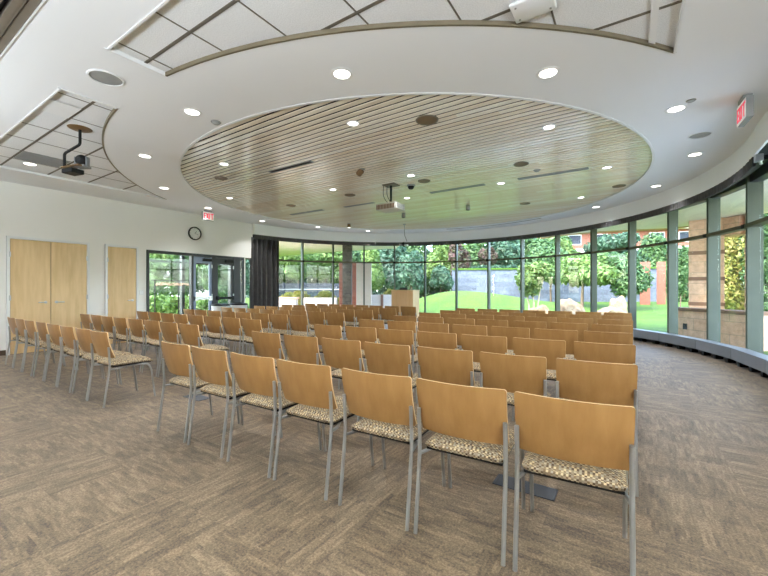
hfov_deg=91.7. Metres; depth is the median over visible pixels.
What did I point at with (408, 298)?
lectern
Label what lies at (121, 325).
chair
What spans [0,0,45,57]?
trim
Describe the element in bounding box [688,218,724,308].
pier
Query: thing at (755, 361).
baseboard convector
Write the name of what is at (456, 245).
window
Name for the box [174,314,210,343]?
chair
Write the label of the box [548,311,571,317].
chair
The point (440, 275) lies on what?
tree
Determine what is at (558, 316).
chair
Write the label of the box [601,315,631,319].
chair
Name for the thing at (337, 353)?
chair
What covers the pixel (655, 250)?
tree
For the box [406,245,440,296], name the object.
tree
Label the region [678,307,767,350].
wall
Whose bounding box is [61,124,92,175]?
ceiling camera
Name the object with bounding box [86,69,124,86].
ceiling speaker
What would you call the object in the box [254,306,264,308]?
chair
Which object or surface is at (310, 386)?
chair
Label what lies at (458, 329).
chair
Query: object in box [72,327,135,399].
chair
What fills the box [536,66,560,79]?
recessed light
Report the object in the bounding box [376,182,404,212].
projector
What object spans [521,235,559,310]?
window
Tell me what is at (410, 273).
tree
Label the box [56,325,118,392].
chair
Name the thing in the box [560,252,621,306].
tree
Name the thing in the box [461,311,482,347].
chair
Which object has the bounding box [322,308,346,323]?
chair
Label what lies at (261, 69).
ceiling
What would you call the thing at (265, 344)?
chair
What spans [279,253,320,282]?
tree
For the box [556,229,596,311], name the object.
window
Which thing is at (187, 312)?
chair
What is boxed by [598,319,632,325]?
chair
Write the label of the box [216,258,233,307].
door
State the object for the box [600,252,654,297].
tree
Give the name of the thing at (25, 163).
recessed light
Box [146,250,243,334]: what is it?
window
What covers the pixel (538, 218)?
ceiling vent
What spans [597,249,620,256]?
tree
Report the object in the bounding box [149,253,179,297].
tree
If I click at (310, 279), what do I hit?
hedge
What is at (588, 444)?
chair
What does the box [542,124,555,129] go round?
recessed light
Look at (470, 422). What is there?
chair
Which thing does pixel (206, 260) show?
door
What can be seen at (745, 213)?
pier
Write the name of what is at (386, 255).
tree
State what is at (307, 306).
chair
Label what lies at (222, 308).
chair
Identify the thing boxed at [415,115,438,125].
ceiling speaker
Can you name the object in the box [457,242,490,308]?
window
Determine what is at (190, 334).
chair
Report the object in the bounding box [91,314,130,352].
chair
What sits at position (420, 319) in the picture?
chair
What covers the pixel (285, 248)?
canopy
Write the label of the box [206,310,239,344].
chair
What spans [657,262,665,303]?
pier
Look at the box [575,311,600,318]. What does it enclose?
chair
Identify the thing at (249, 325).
chair
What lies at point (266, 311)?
chair
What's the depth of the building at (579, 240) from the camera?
46.64 m
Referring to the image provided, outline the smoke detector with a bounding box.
[211,120,220,124]
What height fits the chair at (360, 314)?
0.820 m
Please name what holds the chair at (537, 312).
on the floor
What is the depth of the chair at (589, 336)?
4.13 m
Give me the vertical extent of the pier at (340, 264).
2.586 m
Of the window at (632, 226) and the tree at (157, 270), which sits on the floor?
the window at (632, 226)
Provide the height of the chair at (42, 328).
0.820 m
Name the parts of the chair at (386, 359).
leg, backrest, leg, seat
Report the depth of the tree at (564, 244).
37.01 m
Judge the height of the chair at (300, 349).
0.820 m
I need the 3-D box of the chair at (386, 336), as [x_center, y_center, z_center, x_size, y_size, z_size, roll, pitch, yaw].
[0.253,0.891,4.605,0.476,0.820,0.548,0,0,32]
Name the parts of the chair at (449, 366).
leg, backrest, leg, seat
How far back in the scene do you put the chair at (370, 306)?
10.66 m
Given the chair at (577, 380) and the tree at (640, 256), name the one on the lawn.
the tree at (640, 256)
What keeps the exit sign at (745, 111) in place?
hanging from the ceiling
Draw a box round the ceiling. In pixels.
[0,0,767,241]
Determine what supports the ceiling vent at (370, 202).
in the ceiling
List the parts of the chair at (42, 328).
leg, backrest, leg, seat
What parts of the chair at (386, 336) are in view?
backrest, leg, seat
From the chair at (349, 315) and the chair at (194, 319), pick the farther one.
the chair at (349, 315)
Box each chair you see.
[5,317,53,367]
[12,318,63,371]
[21,320,75,375]
[33,321,88,380]
[44,323,102,385]
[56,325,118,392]
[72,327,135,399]
[80,313,119,350]
[86,330,155,407]
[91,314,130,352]
[101,316,143,355]
[113,317,157,367]
[126,318,164,371]
[135,311,148,348]
[141,320,182,376]
[147,312,182,352]
[157,321,205,376]
[157,341,239,442]
[161,313,179,330]
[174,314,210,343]
[177,323,230,375]
[183,309,213,341]
[187,346,276,458]
[188,315,227,351]
[195,310,224,341]
[205,316,244,357]
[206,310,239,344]
[221,307,232,315]
[221,311,242,350]
[222,317,251,354]
[226,352,321,477]
[234,308,245,334]
[235,312,266,353]
[241,318,284,356]
[247,308,259,318]
[251,313,280,353]
[251,331,297,381]
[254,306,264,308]
[260,309,273,324]
[266,306,277,313]
[270,314,302,334]
[273,359,373,499]
[275,310,291,328]
[279,307,291,314]
[282,334,338,410]
[289,315,314,336]
[291,310,321,345]
[292,307,305,310]
[293,305,304,307]
[306,305,317,310]
[306,308,325,322]
[308,311,325,330]
[314,324,342,388]
[319,306,342,332]
[321,337,370,420]
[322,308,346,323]
[326,312,345,339]
[333,306,346,336]
[338,309,358,326]
[338,368,445,530]
[345,326,377,358]
[348,307,361,321]
[356,305,368,309]
[356,310,373,326]
[359,319,384,341]
[362,342,420,418]
[364,307,387,324]
[369,305,384,319]
[378,328,417,371]
[380,308,395,323]
[385,306,399,324]
[387,320,417,372]
[393,315,417,334]
[401,306,417,321]
[414,378,525,566]
[415,331,456,403]
[417,316,443,363]
[417,322,458,367]
[417,346,483,444]
[419,312,439,316]
[440,310,459,345]
[443,313,465,323]
[447,318,474,362]
[452,324,486,349]
[456,308,474,313]
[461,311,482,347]
[461,334,506,380]
[469,314,493,325]
[477,319,507,335]
[478,309,496,314]
[479,352,550,405]
[485,312,507,319]
[491,326,529,354]
[497,315,523,326]
[499,309,519,315]
[511,312,535,320]
[512,337,565,420]
[513,321,545,338]
[513,391,635,575]
[523,310,544,316]
[527,316,556,328]
[534,328,577,359]
[539,313,565,322]
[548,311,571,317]
[550,322,587,341]
[556,358,637,496]
[561,318,592,330]
[569,314,597,323]
[574,341,635,364]
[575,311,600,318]
[584,331,632,344]
[592,324,632,332]
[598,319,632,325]
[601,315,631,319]
[604,312,631,315]
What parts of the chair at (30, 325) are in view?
leg, backrest, leg, seat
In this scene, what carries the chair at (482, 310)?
on the floor
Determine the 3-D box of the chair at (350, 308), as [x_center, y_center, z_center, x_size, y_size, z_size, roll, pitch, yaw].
[-0.646,0.891,10.075,0.476,0.820,0.548,0,0,33]
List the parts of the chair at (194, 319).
backrest, seat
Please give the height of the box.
0.006 m
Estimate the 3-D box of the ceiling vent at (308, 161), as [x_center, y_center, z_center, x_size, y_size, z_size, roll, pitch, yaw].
[-1.631,-2.119,6.476,1.050,0.018,0.100,0,0,33]
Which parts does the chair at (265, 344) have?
backrest, seat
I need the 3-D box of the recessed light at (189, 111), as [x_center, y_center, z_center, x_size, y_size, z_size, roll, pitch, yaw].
[-2.280,-2.101,4.428,0.224,0.014,0.224,0,0,33]
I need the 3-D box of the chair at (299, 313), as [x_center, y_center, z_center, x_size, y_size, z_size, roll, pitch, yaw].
[-1.752,0.891,8.391,0.476,0.820,0.548,0,0,33]
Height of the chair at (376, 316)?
0.820 m
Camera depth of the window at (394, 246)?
15.13 m
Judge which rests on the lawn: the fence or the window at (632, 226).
the fence
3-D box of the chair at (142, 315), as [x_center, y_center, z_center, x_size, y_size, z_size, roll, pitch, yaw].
[-5.053,0.891,8.178,0.476,0.820,0.548,0,0,33]
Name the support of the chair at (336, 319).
on the floor
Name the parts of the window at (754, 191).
frame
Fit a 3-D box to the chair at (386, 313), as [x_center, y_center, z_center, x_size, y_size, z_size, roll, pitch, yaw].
[0.227,0.891,9.464,0.476,0.820,0.548,0,0,35]
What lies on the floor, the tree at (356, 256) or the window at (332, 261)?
the window at (332, 261)
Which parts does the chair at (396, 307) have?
backrest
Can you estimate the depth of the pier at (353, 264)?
16.05 m
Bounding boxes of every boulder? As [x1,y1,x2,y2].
[529,304,549,313]
[560,298,585,313]
[597,306,626,314]
[609,295,627,312]
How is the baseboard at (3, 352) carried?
attached to the wall at (25, 210)
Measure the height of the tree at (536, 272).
2.672 m
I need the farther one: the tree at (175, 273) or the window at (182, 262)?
the tree at (175, 273)
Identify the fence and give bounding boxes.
[279,282,338,296]
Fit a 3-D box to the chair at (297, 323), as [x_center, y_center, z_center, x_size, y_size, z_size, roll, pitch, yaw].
[-1.429,0.891,6.947,0.476,0.820,0.548,0,0,35]
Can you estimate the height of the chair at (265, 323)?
0.820 m
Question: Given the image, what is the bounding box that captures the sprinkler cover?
[686,98,695,102]
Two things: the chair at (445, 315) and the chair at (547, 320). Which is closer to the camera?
the chair at (547, 320)
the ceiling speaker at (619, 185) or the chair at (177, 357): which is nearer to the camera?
the chair at (177, 357)
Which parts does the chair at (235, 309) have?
backrest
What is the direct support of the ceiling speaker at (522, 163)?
attached to the ceiling
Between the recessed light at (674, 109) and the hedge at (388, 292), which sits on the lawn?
the hedge at (388, 292)
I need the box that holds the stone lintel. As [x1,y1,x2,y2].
[721,215,744,236]
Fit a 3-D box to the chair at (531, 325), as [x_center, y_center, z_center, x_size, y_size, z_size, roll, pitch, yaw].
[2.274,0.891,5.741,0.476,0.820,0.548,0,0,30]
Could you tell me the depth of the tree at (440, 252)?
31.88 m
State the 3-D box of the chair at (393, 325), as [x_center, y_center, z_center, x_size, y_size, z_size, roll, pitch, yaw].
[0.377,0.891,5.738,0.476,0.820,0.548,0,0,32]
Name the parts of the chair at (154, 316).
backrest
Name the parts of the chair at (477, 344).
seat, backrest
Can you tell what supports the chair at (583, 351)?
on the floor
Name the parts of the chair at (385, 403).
leg, backrest, leg, seat, leg, rail, leg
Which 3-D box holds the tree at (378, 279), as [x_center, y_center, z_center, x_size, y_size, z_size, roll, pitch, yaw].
[-1.052,-1.113,28.156,2.227,4.698,2.491,0,0,28]
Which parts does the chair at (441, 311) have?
backrest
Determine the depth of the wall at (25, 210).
8.61 m
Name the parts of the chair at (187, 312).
backrest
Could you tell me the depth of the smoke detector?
4.67 m
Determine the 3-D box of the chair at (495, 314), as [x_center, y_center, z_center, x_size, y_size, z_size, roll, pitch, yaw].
[2.462,0.891,7.963,0.476,0.820,0.548,0,0,32]
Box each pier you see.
[339,263,341,306]
[342,245,351,304]
[352,263,355,306]
[640,262,649,304]
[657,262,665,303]
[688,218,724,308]
[744,213,745,309]
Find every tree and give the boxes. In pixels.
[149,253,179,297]
[167,255,205,296]
[196,264,227,302]
[221,259,249,303]
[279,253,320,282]
[279,267,290,282]
[312,252,341,282]
[328,250,361,285]
[360,250,385,290]
[378,246,408,290]
[399,250,423,292]
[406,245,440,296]
[426,244,470,291]
[429,264,454,292]
[448,244,471,275]
[466,243,496,266]
[477,247,498,264]
[484,240,519,266]
[514,260,554,309]
[517,237,554,266]
[526,245,571,301]
[560,236,573,246]
[560,238,580,255]
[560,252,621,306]
[581,231,640,253]
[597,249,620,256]
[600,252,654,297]
[627,249,665,261]
[638,232,686,290]
[665,245,688,306]
[666,247,688,301]
[724,236,744,309]
[734,213,767,310]
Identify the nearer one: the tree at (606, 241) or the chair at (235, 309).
the chair at (235, 309)
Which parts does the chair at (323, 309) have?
backrest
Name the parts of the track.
rail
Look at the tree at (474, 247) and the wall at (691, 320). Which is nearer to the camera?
the wall at (691, 320)
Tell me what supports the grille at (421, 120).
attached to the ceiling speaker at (426, 120)
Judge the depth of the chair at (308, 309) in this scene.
9.28 m
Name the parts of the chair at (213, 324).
backrest, seat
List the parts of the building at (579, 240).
pane, pane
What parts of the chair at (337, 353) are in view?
backrest, seat, leg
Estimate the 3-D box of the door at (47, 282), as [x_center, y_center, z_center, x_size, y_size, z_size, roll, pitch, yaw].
[-6.988,0.130,7.832,0.111,2.340,1.340,0,0,33]
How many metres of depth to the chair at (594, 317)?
6.89 m
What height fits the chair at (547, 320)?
0.820 m
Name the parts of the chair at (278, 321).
backrest, seat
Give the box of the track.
[254,153,767,245]
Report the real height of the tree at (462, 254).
4.881 m
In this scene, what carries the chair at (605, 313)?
on the floor
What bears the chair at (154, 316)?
on the floor
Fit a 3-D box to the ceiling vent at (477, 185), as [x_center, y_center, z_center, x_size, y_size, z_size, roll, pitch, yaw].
[1.538,-2.119,7.896,1.220,0.018,0.100,0,0,33]
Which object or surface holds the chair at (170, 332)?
on the floor
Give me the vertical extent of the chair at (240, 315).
0.820 m
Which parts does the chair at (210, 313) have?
backrest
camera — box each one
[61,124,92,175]
[402,224,408,245]
[407,184,414,189]
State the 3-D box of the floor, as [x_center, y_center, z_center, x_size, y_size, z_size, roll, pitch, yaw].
[-1.209,1.360,5.593,14.973,0.120,20.010,0,0,33]
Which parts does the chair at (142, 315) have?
backrest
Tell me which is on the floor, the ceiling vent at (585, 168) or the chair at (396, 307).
the chair at (396, 307)
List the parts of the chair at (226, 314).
backrest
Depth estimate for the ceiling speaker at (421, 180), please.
7.34 m
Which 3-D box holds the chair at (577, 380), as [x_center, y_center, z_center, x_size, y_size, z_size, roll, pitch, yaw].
[1.518,0.891,2.679,0.476,0.820,0.548,0,0,30]
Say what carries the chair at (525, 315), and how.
on the floor
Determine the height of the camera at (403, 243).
0.715 m
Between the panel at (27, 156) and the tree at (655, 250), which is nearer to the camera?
the panel at (27, 156)
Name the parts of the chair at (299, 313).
backrest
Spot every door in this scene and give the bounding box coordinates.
[6,236,89,354]
[105,244,138,343]
[194,256,212,330]
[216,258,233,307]
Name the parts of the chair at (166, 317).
backrest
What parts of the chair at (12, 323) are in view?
leg, backrest, leg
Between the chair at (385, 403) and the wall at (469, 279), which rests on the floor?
the chair at (385, 403)
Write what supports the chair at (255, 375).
on the floor
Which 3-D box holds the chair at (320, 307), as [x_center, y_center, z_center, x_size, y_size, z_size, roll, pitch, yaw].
[-1.519,0.891,10.660,0.476,0.820,0.548,0,0,34]
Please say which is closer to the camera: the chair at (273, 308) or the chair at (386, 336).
the chair at (386, 336)
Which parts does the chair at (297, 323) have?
backrest, seat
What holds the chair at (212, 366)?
on the floor
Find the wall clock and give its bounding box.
[188,227,201,239]
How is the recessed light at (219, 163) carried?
in the ceiling
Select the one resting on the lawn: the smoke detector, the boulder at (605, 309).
the boulder at (605, 309)
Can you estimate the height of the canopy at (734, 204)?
0.280 m
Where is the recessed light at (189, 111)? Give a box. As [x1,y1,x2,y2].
[181,107,201,116]
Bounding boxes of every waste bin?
[211,303,229,332]
[230,303,247,312]
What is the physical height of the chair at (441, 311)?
0.820 m
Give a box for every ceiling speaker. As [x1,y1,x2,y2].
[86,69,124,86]
[214,176,227,179]
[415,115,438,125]
[418,179,429,182]
[513,161,528,166]
[612,184,625,187]
[687,131,712,138]
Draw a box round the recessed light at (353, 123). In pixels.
[346,120,359,126]
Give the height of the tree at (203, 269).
3.765 m
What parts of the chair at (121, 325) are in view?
leg, backrest, leg, seat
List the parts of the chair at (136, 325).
leg, backrest, leg, seat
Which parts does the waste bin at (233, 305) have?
lid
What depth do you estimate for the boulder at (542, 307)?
16.42 m
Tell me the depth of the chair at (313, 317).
7.88 m
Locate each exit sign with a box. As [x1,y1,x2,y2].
[202,210,213,220]
[737,93,753,127]
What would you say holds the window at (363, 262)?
on the floor
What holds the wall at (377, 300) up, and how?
on the path
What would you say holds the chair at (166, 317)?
on the floor
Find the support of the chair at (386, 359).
on the floor
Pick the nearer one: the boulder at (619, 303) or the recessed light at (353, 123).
the recessed light at (353, 123)
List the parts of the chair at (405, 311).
backrest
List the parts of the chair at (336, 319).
backrest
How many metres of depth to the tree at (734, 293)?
14.71 m
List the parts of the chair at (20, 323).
leg, backrest, leg, seat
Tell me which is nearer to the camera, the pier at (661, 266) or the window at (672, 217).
the window at (672, 217)
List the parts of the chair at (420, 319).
backrest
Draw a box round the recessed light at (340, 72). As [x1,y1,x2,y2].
[331,67,352,80]
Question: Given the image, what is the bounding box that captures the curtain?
[249,236,278,326]
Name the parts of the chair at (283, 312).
backrest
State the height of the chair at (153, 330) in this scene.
0.820 m
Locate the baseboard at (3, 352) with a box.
[0,350,5,355]
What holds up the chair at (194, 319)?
on the floor
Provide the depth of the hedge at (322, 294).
17.79 m
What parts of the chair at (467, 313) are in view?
backrest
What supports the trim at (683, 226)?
attached to the canopy at (734, 204)
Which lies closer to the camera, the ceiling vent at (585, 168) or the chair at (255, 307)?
the ceiling vent at (585, 168)
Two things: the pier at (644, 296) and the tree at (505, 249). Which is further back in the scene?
the tree at (505, 249)
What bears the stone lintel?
on the pier at (697, 248)
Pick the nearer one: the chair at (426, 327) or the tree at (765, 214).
the chair at (426, 327)
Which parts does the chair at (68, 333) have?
leg, backrest, leg, seat, leg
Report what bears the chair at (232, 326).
on the floor
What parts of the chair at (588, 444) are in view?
leg, leg, seat, backrest, leg, rail, leg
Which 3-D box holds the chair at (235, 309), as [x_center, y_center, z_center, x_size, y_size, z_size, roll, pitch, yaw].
[-3.508,0.891,9.571,0.476,0.820,0.548,0,0,33]
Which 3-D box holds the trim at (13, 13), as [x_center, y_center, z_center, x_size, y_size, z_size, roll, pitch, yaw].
[-2.438,-2.145,2.480,13.580,0.110,0.340,0,0,33]
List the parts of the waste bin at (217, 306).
lid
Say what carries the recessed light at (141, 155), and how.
in the ceiling
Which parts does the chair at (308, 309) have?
backrest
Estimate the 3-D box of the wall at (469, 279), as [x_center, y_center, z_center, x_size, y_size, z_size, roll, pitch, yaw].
[12.639,-0.130,28.000,14.835,2.860,0.800,0,0,8]
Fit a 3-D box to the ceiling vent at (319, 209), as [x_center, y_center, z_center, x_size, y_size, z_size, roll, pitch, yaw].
[-2.139,-2.119,10.331,1.240,0.018,0.100,0,0,33]
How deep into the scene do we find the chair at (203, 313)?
8.47 m
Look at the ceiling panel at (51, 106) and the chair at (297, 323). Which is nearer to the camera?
the ceiling panel at (51, 106)
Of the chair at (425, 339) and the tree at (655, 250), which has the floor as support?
the chair at (425, 339)
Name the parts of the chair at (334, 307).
backrest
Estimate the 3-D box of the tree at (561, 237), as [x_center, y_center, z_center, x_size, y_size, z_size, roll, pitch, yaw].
[18.532,-2.675,42.143,5.264,7.372,4.356,0,0,19]
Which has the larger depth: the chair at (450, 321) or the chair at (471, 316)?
the chair at (471, 316)
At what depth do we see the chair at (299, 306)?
10.99 m
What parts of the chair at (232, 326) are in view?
backrest, seat, leg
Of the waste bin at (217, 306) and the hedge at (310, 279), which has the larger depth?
the hedge at (310, 279)
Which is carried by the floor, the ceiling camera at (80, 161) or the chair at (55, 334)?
the chair at (55, 334)
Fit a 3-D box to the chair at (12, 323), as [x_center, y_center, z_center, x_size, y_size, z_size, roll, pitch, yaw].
[-6.162,0.891,6.489,0.476,0.820,0.548,0,0,35]
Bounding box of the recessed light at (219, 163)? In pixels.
[218,162,229,165]
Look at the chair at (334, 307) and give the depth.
10.15 m
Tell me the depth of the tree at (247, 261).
23.08 m
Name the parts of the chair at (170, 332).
leg, backrest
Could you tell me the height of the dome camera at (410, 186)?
0.095 m
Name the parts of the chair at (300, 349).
backrest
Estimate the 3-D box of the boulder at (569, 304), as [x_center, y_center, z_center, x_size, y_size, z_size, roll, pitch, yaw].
[7.379,0.920,14.972,1.301,1.079,1.151,0,0,-25]
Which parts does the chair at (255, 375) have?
leg, backrest, seat, leg, leg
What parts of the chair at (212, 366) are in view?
leg, backrest, seat, leg, leg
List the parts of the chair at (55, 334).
leg, backrest, leg, seat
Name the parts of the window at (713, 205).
frame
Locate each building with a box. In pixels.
[158,272,245,296]
[539,227,738,295]
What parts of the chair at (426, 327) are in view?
backrest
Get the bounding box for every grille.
[376,203,393,209]
[417,116,436,124]
[515,162,527,165]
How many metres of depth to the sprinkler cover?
4.15 m
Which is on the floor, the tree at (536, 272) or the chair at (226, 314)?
the chair at (226, 314)
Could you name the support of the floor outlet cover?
on the floor
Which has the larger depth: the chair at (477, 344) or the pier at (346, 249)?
the pier at (346, 249)
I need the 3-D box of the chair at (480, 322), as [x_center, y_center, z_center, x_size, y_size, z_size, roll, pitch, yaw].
[1.805,0.891,6.005,0.476,0.820,0.548,0,0,31]
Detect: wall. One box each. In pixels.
[0,181,253,350]
[279,297,298,306]
[304,298,336,305]
[356,263,371,304]
[372,294,390,307]
[452,267,656,301]
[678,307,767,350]
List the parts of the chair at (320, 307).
backrest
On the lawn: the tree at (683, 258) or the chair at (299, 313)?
the tree at (683, 258)
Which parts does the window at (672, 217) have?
frame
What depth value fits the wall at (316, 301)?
17.05 m
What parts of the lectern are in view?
panel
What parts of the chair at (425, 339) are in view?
leg, backrest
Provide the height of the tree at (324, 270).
5.552 m
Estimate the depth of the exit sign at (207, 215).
9.96 m
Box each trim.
[0,0,41,53]
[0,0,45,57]
[540,226,688,238]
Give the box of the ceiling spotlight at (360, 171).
[356,168,364,176]
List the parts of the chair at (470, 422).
leg, rail, leg, backrest, seat, leg, leg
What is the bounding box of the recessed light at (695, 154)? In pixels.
[686,152,703,156]
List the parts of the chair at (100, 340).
leg, backrest, leg, seat, rail, leg, leg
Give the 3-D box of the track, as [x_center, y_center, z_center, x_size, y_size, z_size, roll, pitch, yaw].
[2.134,-1.690,10.714,11.792,0.140,5.795,0,0,39]
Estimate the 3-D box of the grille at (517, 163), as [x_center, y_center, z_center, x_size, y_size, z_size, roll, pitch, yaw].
[2.325,-2.118,6.327,0.216,0.008,0.215,0,0,33]
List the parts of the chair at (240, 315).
backrest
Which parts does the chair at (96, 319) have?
backrest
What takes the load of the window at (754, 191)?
on the floor
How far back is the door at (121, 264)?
8.93 m
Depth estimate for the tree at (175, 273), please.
21.11 m
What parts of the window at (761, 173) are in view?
frame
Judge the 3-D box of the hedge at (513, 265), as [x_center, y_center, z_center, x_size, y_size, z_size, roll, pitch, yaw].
[8.915,-1.575,30.507,6.532,0.972,1.906,0,0,0]
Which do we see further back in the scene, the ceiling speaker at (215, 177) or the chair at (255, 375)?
the ceiling speaker at (215, 177)
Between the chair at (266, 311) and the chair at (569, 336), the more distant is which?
the chair at (266, 311)
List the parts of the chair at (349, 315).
backrest, seat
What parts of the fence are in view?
rail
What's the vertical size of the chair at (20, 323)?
0.820 m
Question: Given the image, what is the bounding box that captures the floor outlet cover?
[492,474,557,500]
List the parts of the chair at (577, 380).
leg, backrest, leg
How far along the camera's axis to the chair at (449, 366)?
2.99 m
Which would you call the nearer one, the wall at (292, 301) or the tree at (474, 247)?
the wall at (292, 301)
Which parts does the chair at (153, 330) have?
leg, backrest, leg, seat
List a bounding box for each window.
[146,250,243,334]
[149,256,229,313]
[279,243,304,304]
[305,245,334,303]
[335,246,364,304]
[365,246,394,289]
[395,246,425,312]
[426,244,457,310]
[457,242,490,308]
[488,239,524,312]
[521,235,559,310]
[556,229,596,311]
[591,221,636,327]
[628,211,677,343]
[667,197,720,351]
[706,175,763,361]
[744,162,767,227]
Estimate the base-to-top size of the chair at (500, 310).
0.820 m
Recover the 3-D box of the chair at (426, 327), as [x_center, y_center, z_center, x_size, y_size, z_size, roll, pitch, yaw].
[0.812,0.891,5.444,0.476,0.820,0.548,0,0,33]
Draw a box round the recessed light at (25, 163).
[21,162,38,165]
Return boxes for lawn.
[150,291,767,354]
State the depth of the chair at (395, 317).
6.61 m
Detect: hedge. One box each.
[149,294,219,318]
[246,260,451,297]
[280,291,299,300]
[293,290,338,304]
[372,288,391,294]
[470,264,518,267]
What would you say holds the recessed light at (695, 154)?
in the ceiling
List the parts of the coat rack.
post, rail, post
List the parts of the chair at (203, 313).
backrest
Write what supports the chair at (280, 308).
on the floor
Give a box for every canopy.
[279,241,398,255]
[541,179,767,237]
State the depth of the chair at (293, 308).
9.59 m
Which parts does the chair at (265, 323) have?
backrest, seat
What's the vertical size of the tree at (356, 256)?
6.174 m
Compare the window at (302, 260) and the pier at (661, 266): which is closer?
the window at (302, 260)
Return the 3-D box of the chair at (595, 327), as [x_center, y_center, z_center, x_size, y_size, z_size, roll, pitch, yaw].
[3.173,0.891,5.197,0.476,0.820,0.548,0,0,31]
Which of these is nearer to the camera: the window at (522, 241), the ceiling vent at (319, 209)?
the ceiling vent at (319, 209)
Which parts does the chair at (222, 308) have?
backrest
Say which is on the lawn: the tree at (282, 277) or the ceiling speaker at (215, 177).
the tree at (282, 277)
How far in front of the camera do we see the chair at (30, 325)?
5.67 m
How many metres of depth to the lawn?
20.66 m
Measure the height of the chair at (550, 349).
0.820 m
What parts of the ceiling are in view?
edge trim, edge trim, round edge trim, aisle trim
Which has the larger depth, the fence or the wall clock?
the fence
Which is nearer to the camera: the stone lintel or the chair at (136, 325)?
the chair at (136, 325)
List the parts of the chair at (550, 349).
leg, backrest, seat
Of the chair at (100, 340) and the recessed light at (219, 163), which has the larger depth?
the recessed light at (219, 163)
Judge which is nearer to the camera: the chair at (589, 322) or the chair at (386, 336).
the chair at (386, 336)
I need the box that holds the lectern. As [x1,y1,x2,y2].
[391,290,419,327]
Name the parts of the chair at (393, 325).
backrest, leg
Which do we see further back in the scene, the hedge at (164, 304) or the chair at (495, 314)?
the hedge at (164, 304)
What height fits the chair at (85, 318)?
0.820 m
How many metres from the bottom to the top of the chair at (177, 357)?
0.820 m
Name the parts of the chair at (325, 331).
backrest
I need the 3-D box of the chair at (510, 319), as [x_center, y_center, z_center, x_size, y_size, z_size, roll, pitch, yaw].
[2.380,0.891,6.851,0.476,0.820,0.548,0,0,32]
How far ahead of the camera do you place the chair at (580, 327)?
5.22 m
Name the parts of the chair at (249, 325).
leg, backrest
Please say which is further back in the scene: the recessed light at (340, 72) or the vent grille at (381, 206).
the vent grille at (381, 206)
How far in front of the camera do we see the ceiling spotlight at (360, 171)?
6.58 m
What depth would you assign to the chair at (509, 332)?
4.68 m
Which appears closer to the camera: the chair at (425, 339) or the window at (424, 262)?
the chair at (425, 339)
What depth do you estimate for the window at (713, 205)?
7.41 m
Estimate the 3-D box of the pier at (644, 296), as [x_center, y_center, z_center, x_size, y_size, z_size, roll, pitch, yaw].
[16.803,-0.263,24.000,0.547,2.925,0.400,0,0,34]
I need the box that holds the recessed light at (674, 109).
[664,104,687,113]
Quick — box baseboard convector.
[633,328,767,377]
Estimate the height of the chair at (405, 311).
0.820 m
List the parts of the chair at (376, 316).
backrest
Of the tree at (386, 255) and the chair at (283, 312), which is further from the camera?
the tree at (386, 255)
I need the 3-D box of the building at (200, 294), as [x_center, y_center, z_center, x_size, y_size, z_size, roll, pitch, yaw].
[-24.376,-2.400,42.589,25.000,7.400,7.100,0,0,-29]
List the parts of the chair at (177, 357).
leg, backrest, leg, seat, leg, leg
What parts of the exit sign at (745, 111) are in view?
panel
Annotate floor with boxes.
[0,322,767,575]
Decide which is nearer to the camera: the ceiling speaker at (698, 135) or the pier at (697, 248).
the ceiling speaker at (698, 135)
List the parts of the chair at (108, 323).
backrest, leg, seat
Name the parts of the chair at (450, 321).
backrest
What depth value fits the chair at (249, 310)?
9.06 m
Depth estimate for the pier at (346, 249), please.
16.25 m
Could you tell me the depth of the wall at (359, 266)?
15.78 m
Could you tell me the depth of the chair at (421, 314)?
7.47 m
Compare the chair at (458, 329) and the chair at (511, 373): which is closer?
the chair at (511, 373)
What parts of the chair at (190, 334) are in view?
backrest, seat, leg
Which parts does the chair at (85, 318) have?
backrest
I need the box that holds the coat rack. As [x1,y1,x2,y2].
[151,280,188,313]
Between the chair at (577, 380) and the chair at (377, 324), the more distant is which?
the chair at (377, 324)
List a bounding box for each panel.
[14,151,70,167]
[38,99,80,117]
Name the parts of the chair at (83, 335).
leg, backrest, leg, seat, leg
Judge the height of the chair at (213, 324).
0.820 m
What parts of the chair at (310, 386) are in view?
leg, backrest, seat, leg, leg, rail, leg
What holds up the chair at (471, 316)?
on the floor
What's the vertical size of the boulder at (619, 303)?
1.198 m
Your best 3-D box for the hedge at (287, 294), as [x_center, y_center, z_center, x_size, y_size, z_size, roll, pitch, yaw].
[-5.362,0.745,19.998,1.866,1.248,1.339,0,0,0]
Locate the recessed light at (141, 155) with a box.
[137,153,152,158]
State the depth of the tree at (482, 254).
31.18 m
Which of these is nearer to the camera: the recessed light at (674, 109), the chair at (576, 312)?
the recessed light at (674, 109)
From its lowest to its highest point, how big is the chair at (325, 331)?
0.820 m
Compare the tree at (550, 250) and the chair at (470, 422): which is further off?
the tree at (550, 250)
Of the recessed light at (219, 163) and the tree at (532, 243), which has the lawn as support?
the tree at (532, 243)
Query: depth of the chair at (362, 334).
4.68 m
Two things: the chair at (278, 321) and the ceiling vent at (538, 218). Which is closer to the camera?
the chair at (278, 321)
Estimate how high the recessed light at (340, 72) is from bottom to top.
0.014 m
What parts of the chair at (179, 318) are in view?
backrest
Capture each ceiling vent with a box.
[268,160,313,172]
[290,209,323,214]
[344,202,373,207]
[430,184,484,193]
[456,218,539,228]
[517,167,588,179]
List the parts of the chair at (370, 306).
backrest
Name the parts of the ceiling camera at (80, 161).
ceiling plate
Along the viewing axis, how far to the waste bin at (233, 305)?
10.91 m
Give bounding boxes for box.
[183,394,208,400]
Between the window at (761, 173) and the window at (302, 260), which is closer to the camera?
the window at (761, 173)
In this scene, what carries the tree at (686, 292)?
on the lawn
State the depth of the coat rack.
10.49 m

